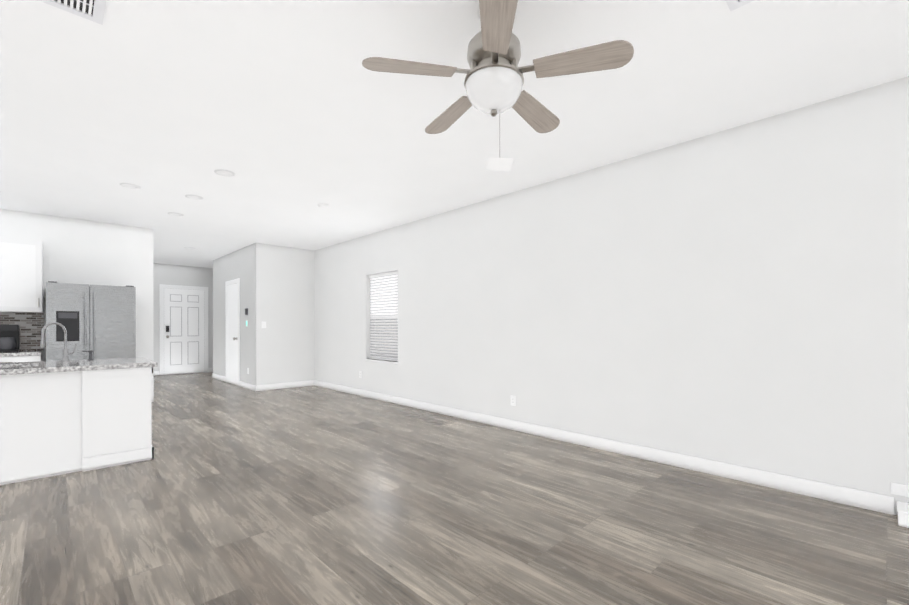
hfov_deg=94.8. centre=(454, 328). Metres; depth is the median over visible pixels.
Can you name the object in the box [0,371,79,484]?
panel
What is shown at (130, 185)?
recessed light
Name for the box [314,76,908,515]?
wall
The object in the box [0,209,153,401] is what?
wall
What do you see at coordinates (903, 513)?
plinth block
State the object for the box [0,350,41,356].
countertop
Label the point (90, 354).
soap dispenser
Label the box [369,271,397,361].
window blinds
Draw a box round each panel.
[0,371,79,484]
[80,367,153,471]
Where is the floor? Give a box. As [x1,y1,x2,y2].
[0,372,908,604]
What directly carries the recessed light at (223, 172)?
in the ceiling
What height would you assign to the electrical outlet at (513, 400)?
0.114 m
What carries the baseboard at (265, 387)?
attached to the wall block at (276, 289)
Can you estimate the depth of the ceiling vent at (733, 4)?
1.95 m
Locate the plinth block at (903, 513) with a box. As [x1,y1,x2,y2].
[897,501,908,527]
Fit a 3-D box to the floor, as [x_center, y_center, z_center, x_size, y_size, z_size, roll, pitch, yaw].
[-2.674,1.203,2.794,10.470,0.100,16.720,0,0,-44]
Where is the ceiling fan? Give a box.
[362,0,633,171]
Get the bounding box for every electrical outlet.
[511,395,515,405]
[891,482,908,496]
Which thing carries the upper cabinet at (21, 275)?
attached to the wall at (78, 251)
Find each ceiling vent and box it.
[38,0,106,24]
[725,0,753,10]
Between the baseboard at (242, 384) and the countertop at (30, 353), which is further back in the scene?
the baseboard at (242, 384)
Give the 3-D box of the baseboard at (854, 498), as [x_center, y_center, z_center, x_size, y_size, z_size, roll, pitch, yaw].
[-0.039,1.092,5.430,0.017,0.110,7.930,0,0,-44]
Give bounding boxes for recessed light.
[120,183,140,188]
[167,212,183,215]
[185,194,203,199]
[214,169,234,176]
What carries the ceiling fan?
hanging from the ceiling
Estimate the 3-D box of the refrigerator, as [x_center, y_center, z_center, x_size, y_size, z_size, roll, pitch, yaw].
[-4.919,0.284,5.662,0.880,1.725,0.771,0,0,-44]
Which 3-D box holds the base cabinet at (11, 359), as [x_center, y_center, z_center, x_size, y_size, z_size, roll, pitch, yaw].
[-5.640,0.743,5.115,0.831,0.810,0.618,0,0,-44]
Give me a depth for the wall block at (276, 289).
7.93 m
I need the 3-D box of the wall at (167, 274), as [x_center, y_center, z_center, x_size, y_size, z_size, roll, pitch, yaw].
[-6.179,-0.206,10.934,4.240,2.680,0.120,0,0,-44]
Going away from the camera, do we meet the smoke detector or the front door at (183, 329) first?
the smoke detector
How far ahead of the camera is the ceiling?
2.79 m
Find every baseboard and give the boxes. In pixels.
[212,373,225,381]
[240,381,253,390]
[254,380,313,391]
[314,380,893,514]
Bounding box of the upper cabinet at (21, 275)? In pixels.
[0,237,42,312]
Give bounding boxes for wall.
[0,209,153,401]
[153,263,212,374]
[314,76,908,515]
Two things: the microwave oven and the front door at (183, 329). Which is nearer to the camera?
the microwave oven
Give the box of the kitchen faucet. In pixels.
[40,322,76,360]
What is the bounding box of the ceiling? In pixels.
[0,0,908,267]
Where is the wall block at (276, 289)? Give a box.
[213,243,314,384]
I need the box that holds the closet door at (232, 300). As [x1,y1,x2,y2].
[225,278,239,386]
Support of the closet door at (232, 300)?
attached to the wall block at (276, 289)
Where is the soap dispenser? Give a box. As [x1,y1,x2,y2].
[82,350,92,359]
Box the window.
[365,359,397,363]
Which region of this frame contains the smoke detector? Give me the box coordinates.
[318,203,328,208]
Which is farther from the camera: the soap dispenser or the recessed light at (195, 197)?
the recessed light at (195, 197)
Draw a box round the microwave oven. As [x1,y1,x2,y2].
[0,325,19,352]
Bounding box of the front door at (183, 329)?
[160,284,207,375]
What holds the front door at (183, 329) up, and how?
in the wall at (167, 274)
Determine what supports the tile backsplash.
attached to the wall at (78, 251)
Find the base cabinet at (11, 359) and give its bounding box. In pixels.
[0,354,41,362]
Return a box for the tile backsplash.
[0,312,43,350]
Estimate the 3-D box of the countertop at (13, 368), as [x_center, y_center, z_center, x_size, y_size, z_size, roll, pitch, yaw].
[-4.988,0.325,1.983,5.768,0.040,0.860,0,0,-44]
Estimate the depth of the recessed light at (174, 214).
5.61 m
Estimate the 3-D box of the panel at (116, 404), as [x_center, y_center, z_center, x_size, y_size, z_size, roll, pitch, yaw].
[-3.096,0.746,3.802,0.469,0.810,0.800,0,0,-44]
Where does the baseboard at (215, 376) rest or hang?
on the floor
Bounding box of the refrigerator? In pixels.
[46,281,135,360]
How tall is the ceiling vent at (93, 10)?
0.012 m
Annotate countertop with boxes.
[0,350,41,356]
[0,357,157,374]
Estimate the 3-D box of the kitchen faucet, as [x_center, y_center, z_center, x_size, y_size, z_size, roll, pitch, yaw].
[-3.524,0.124,3.725,0.244,0.354,0.169,0,0,-44]

